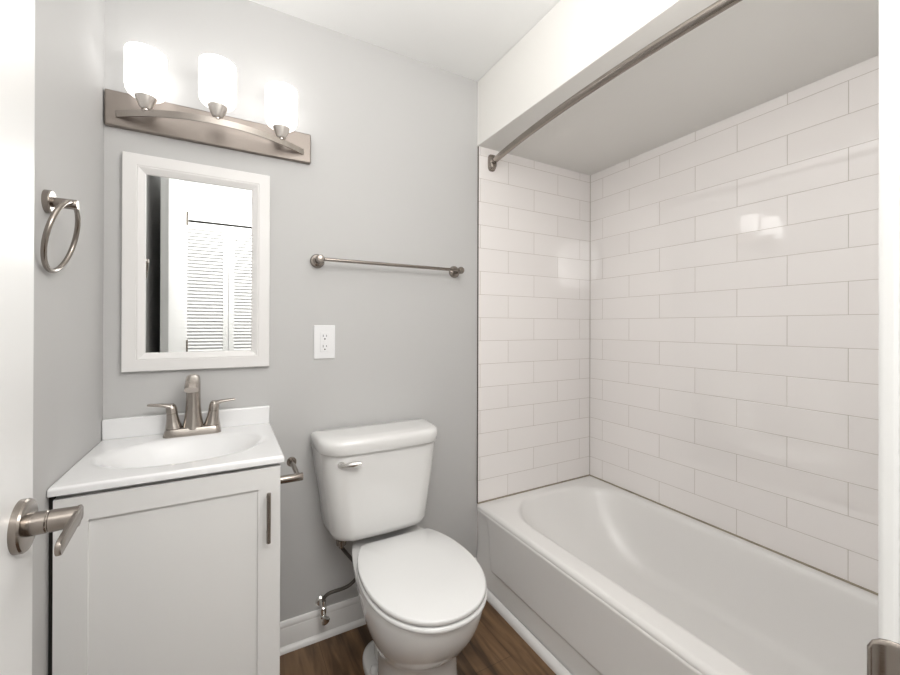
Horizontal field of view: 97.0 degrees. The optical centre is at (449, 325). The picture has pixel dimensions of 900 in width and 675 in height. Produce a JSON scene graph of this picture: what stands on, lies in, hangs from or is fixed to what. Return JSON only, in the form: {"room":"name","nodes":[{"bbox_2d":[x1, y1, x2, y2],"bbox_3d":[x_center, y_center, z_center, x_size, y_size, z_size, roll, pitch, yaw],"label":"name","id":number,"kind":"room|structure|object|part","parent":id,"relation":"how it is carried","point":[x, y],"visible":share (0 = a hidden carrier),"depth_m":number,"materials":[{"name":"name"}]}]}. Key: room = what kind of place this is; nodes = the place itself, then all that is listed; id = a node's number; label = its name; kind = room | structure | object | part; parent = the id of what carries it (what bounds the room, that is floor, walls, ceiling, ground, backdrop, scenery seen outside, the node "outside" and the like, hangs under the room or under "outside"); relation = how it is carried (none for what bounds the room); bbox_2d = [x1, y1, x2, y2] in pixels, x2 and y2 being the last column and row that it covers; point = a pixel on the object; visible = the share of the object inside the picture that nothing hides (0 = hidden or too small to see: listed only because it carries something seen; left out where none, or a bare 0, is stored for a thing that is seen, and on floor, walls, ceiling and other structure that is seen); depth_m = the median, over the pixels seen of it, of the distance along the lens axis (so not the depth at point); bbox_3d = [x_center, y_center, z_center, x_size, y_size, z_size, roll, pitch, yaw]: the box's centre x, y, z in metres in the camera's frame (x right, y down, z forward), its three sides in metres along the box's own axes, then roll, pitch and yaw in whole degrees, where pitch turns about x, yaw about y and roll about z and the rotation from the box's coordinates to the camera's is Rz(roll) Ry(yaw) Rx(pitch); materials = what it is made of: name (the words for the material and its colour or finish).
{"room":"bathroom","nodes":[
{"label":"bathroom","id":0,"kind":"room"},
{"bbox_2d":[32,0,104,674],"bbox_3d":[-0.777,0.018,0.573,0.100,2.440,1.532,0,0,-29],"label":"wall","id":1,"kind":"structure","parent":0,"point":[69,34],"depth_m":0.97,"materials":[{"name":"grey paint"}]},
{"bbox_2d":[40,189,80,272],"bbox_3d":[-0.860,-0.206,0.883,0.054,0.181,0.167,0,0,-29],"label":"towel ring","id":2,"kind":"object","parent":1,"relation":"attached to","point":[51,205],"visible":1,"depth_m":0.86,"materials":[{"name":"silver metal"}]},
{"bbox_3d":[-0.860,-0.272,0.883,0.054,0.051,0.051,0,0,-29],"label":"post","id":3,"kind":"part","parent":2,"relation":"part of","materials":[{"name":"silver metal"}]},
{"bbox_2d":[103,0,589,621],"bbox_3d":[-0.168,0.022,1.839,2.392,2.440,0.107,0,0,-29],"label":"wall","id":4,"kind":"structure","parent":0,"point":[391,176],"depth_m":1.71,"materials":[{"name":"grey paint"}]},
{"bbox_2d":[102,405,269,439],"bbox_3d":[-0.888,0.330,1.374,0.483,0.066,0.021,0,0,-29],"label":"backsplash","id":5,"kind":"structure","parent":4,"relation":"attached to","point":[125,427],"depth_m":1.32,"materials":[{"name":"stone"}]},
{"bbox_2d":[121,151,269,371],"bbox_3d":[-0.866,-0.205,1.387,0.433,0.709,0.021,0,0,-29],"label":"wall mirror","id":6,"kind":"object","parent":4,"relation":"attached to","point":[196,237],"visible":1,"depth_m":1.38,"materials":[{"name":"white paint"},{"name":"silver mirror glass"}]},
{"bbox_2d":[145,175,251,352],"bbox_3d":[-0.870,-0.205,1.393,0.317,0.593,0.005,0,0,-29],"label":"mirror glass","id":7,"kind":"object","parent":6,"relation":"attached to","point":[198,229],"depth_m":1.39,"materials":[{"name":"silver mirror"}]},
{"bbox_2d":[104,42,310,164],"bbox_3d":[-0.783,-0.749,1.344,0.624,0.228,0.178,0,0,-29],"label":"vanity light","id":8,"kind":"object","parent":4,"relation":"attached to","point":[144,109],"visible":1,"depth_m":1.31,"materials":[{"name":"brushed nickel"},{"name":"frosted white glass"}]},
{"bbox_3d":[-0.965,-0.793,1.263,0.109,0.140,0.109,0,0,-29],"label":"lamp shade","id":9,"kind":"part","parent":8,"relation":"part of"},
{"bbox_3d":[-0.766,-0.793,1.314,0.109,0.140,0.109,0,0,-29],"label":"lamp shade","id":10,"kind":"part","parent":8,"relation":"part of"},
{"bbox_3d":[-0.616,-0.792,1.456,0.109,0.140,0.109,0,0,-29],"label":"lamp shade","id":11,"kind":"part","parent":8,"relation":"part of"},
{"bbox_2d":[314,325,334,358],"bbox_3d":[-0.502,0.065,1.595,0.083,0.135,0.010,0,0,-29],"label":"wall outlet","id":12,"kind":"object","parent":4,"relation":"attached to","point":[324,335],"visible":1,"depth_m":1.59,"materials":[{"name":"plastic"}]},
{"bbox_2d":[320,332,328,351],"bbox_3d":[-0.501,0.065,1.593,0.036,0.079,0.004,0,0,-29],"label":"socket","id":13,"kind":"object","parent":12,"relation":"attached to","point":[324,336],"depth_m":1.59,"materials":[{"name":"plastic"}]},
{"bbox_2d":[315,548,355,624],"bbox_3d":[-0.443,1.002,1.581,0.160,0.289,0.090,0,0,-29],"label":"shutoff valve","id":14,"kind":"object","parent":4,"relation":"attached to","point":[320,602],"visible":0.92,"depth_m":1.55,"materials":[{"name":"silver metal"}]},
{"bbox_3d":[-0.480,1.131,1.532,0.033,0.031,0.027,0,0,-29],"label":"handle","id":15,"kind":"part","parent":14,"relation":"part of","materials":[{"name":"silver metal"}]},
{"bbox_2d":[280,557,476,655],"bbox_3d":[-0.484,1.186,1.596,1.411,0.110,0.026,0,0,-29],"label":"baseboard","id":16,"kind":"structure","parent":4,"relation":"attached to","point":[306,629],"depth_m":1.57,"materials":[{"name":"white paint"}]},
{"bbox_2d":[310,254,463,277],"bbox_3d":[-0.236,-0.256,1.703,0.682,0.056,0.079,0,0,-29],"label":"towel bar","id":17,"kind":"object","parent":4,"relation":"attached to","point":[317,261],"visible":1,"depth_m":1.64,"materials":[{"name":"silver metal"}]},
{"bbox_3d":[-0.510,-0.257,1.551,0.056,0.056,0.079,0,0,-29],"label":"post","id":18,"kind":"part","parent":17,"relation":"part of","materials":[{"name":"silver metal"}]},
{"bbox_3d":[0.038,-0.255,1.855,0.056,0.056,0.079,0,0,-29],"label":"post","id":19,"kind":"part","parent":17,"relation":"part of","materials":[{"name":"silver metal"}]},
{"bbox_2d":[477,146,478,503],"bbox_3d":[0.136,-0.005,1.950,0.002,1.749,0.008,0,0,-29],"label":"trim","id":20,"kind":"structure","parent":4,"relation":"attached to","point":[478,146],"depth_m":1.95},
{"bbox_2d":[589,175,590,473],"bbox_3d":[0.816,-0.005,2.321,0.002,1.743,0.002,0,0,-29],"label":"trim","id":21,"kind":"structure","parent":4,"relation":"attached to","point":[590,175],"depth_m":2.32,"materials":[{"name":"tile"}]},
{"bbox_2d":[249,0,559,81],"bbox_3d":[0.207,-1.225,0.254,3.400,0.050,3.244,0,0,-29],"label":"ceiling","id":22,"kind":"structure","parent":0,"point":[464,38],"depth_m":1.58,"materials":[{"name":"paint"}]},
{"bbox_2d":[280,600,555,674],"bbox_3d":[0.200,1.265,0.250,3.400,0.050,3.244,0,0,-29],"label":"floor","id":23,"kind":"structure","parent":0,"point":[495,648],"depth_m":1.50,"materials":[{"name":"brown wood"}]},
{"bbox_2d":[48,463,279,674],"bbox_3d":[-0.781,0.810,1.173,0.478,0.858,0.476,0,0,-29],"label":"bathroom vanity","id":24,"kind":"object","parent":23,"relation":"on","point":[177,576],"visible":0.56,"depth_m":0.99,"materials":[{"name":"white paint"}]},
{"bbox_2d":[47,405,283,497],"bbox_3d":[-0.782,0.376,1.188,0.487,0.158,0.449,0,0,-29],"label":"countertop","id":25,"kind":"structure","parent":24,"relation":"on","point":[131,450],"depth_m":1.21,"materials":[{"name":"stone"}]},
{"bbox_2d":[147,374,234,437],"bbox_3d":[-0.848,0.260,1.311,0.248,0.201,0.116,0,0,-29],"label":"sink faucet","id":26,"kind":"object","parent":25,"relation":"on","point":[193,424],"visible":1,"depth_m":1.31,"materials":[{"name":"silver metal"}]},
{"bbox_3d":[-0.938,0.267,1.290,0.070,0.031,0.026,0,0,-29],"label":"lever","id":27,"kind":"part","parent":26,"relation":"part of","materials":[{"name":"silver metal"}]},
{"bbox_3d":[-0.907,0.307,1.310,0.055,0.104,0.055,0,0,-29],"label":"handle","id":28,"kind":"part","parent":26,"relation":"part of","materials":[{"name":"silver metal"}]},
{"bbox_3d":[-0.859,0.348,1.331,0.164,0.026,0.058,0,0,-29],"label":"plate","id":29,"kind":"part","parent":26,"relation":"part of","materials":[{"name":"silver metal"}]},
{"bbox_3d":[-0.845,0.196,1.307,0.041,0.072,0.106,0,0,-29],"label":"spout","id":30,"kind":"part","parent":26,"relation":"part of","materials":[{"name":"silver metal"}]},
{"bbox_3d":[-0.861,0.287,1.335,0.062,0.112,0.062,0,0,-29],"label":"spout","id":31,"kind":"part","parent":26,"relation":"part of","materials":[{"name":"silver metal"}]},
{"bbox_3d":[-0.815,0.308,1.360,0.055,0.104,0.055,0,0,-29],"label":"handle","id":32,"kind":"part","parent":26,"relation":"part of","materials":[{"name":"silver metal"}]},
{"bbox_3d":[-0.782,0.268,1.376,0.070,0.031,0.026,0,0,-29],"label":"lever","id":33,"kind":"part","parent":26,"relation":"part of","materials":[{"name":"silver metal"}]},
{"bbox_3d":[-0.492,0.517,1.080,0.011,0.133,0.034,0,0,-29],"label":"handle","id":34,"kind":"part","parent":24,"relation":"part of","materials":[{"name":"silver metal"}]},
{"bbox_2d":[280,457,303,483],"bbox_3d":[-0.520,0.466,1.276,0.077,0.050,0.186,0,0,-29],"label":"toilet paper holder","id":35,"kind":"object","parent":24,"relation":"attached to","point":[291,461],"visible":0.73,"depth_m":1.22,"materials":[{"name":"silver metal"}]},
{"bbox_3d":[-0.488,0.466,1.216,0.074,0.050,0.050,0,0,-29],"label":"post","id":36,"kind":"part","parent":35,"relation":"part of","materials":[{"name":"silver metal"}]},
{"bbox_3d":[-0.505,0.466,1.295,0.015,0.015,0.155,0,0,-29],"label":"arm","id":37,"kind":"part","parent":35,"relation":"part of","materials":[{"name":"silver metal"}]},
{"bbox_2d":[310,418,486,674],"bbox_3d":[-0.168,0.825,1.376,0.492,0.832,0.690,0,0,-29],"label":"toilet","id":38,"kind":"object","parent":23,"relation":"on","point":[422,595],"visible":1,"depth_m":1.41,"materials":[{"name":"white ceramic"}]},
{"bbox_3d":[-0.360,0.498,1.421,0.089,0.028,0.031,0,0,6],"label":"flush lever","id":39,"kind":"part","parent":38,"relation":"part of","materials":[{"name":"silver metal"}]},
{"bbox_3d":[-0.282,0.627,1.584,0.486,0.342,0.198,0,0,-29],"label":"tank","id":40,"kind":"part","parent":38,"relation":"part of","materials":[{"name":"white ceramic"}]},
{"bbox_3d":[-0.280,0.438,1.582,0.492,0.057,0.220,0,0,-29],"label":"tank lid","id":41,"kind":"part","parent":38,"relation":"part of","materials":[{"name":"white ceramic"}]},
{"bbox_3d":[-0.090,0.802,1.300,0.379,0.020,0.477,0,0,-29],"label":"lid","id":42,"kind":"part","parent":38,"relation":"part of","materials":[{"name":"plastic"}]},
{"bbox_3d":[-0.087,0.821,1.293,0.384,0.018,0.467,0,0,-29],"label":"seat","id":43,"kind":"part","parent":38,"relation":"part of","materials":[{"name":"plastic"}]},
{"bbox_2d":[477,476,877,674],"bbox_3d":[0.838,1.058,1.464,0.786,0.374,1.521,0,0,-29],"label":"bathtub","id":44,"kind":"object","parent":23,"relation":"on","point":[609,579],"visible":0.97,"depth_m":1.53,"materials":[{"name":"ceramic"}]},
{"bbox_2d":[487,589,571,674],"bbox_3d":[0.472,1.230,1.276,0.026,0.026,1.512,0,0,-29],"label":"baseboard","id":45,"kind":"structure","parent":44,"relation":"attached to","point":[542,652],"depth_m":1.57,"materials":[{"name":"white paint"}]},
{"bbox_2d":[477,0,878,174],"bbox_3d":[0.846,-1.037,1.471,0.781,0.318,1.532,0,0,-29],"label":"soffit","id":46,"kind":"structure","parent":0,"point":[753,53],"depth_m":1.43,"materials":[{"name":"paint"}]},
{"bbox_2d":[590,55,878,592],"bbox_3d":[1.228,0.026,1.683,0.100,2.440,1.532,0,0,-29],"label":"wall","id":47,"kind":"structure","parent":0,"point":[734,260],"depth_m":1.60,"materials":[{"name":"tile"}]},
{"bbox_2d":[478,474,877,595],"bbox_3d":[0.844,0.868,1.466,0.775,0.006,1.525,0,0,-29],"label":"trim","id":48,"kind":"structure","parent":47,"relation":"attached to","point":[769,549],"depth_m":1.74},
{"bbox_3d":[0.625,0.022,0.405,2.392,2.440,0.120,0,0,-29],"label":"wall","id":49,"kind":"structure","parent":0,"visible":0},
{"bbox_2d":[488,0,741,171],"bbox_3d":[0.552,-0.810,1.305,0.097,0.084,1.524,0,0,-29],"label":"shower rod","id":50,"kind":"object","parent":49,"relation":"attached to","point":[719,6],"visible":1,"depth_m":1.24,"materials":[{"name":"silver metal"}]},
{"bbox_2d":[878,0,899,643],"bbox_3d":[0.050,0.134,0.164,0.887,2.212,0.014,0,0,-29],"label":"trim","id":51,"kind":"structure","parent":49,"relation":"attached to","point":[889,10],"depth_m":0.35,"materials":[{"name":"white paint"}]},
{"bbox_2d":[0,0,83,674],"bbox_3d":[-0.456,0.161,0.308,0.105,2.132,0.737,0,0,-29],"label":"door","id":52,"kind":"structure","parent":51,"relation":"attached to","point":[21,520],"depth_m":0.57,"materials":[{"name":"white paint"}]},
{"bbox_3d":[-0.595,0.291,0.592,0.067,0.075,0.075,0,0,-29],"label":"handle","id":53,"kind":"part","parent":52,"relation":"part of","materials":[{"name":"silver metal"}]},
{"bbox_3d":[-0.550,0.295,0.576,0.006,0.033,0.105,0,0,-30],"label":"lever","id":54,"kind":"part","parent":52,"relation":"part of","materials":[{"name":"silver metal"}]},
{"bbox_2d":[867,638,899,674],"bbox_3d":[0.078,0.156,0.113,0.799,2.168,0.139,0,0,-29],"label":"strike plate","id":55,"kind":"object","parent":51,"relation":"attached to","point":[883,655],"depth_m":0.35,"materials":[{"name":"silver metal"}]}
]}

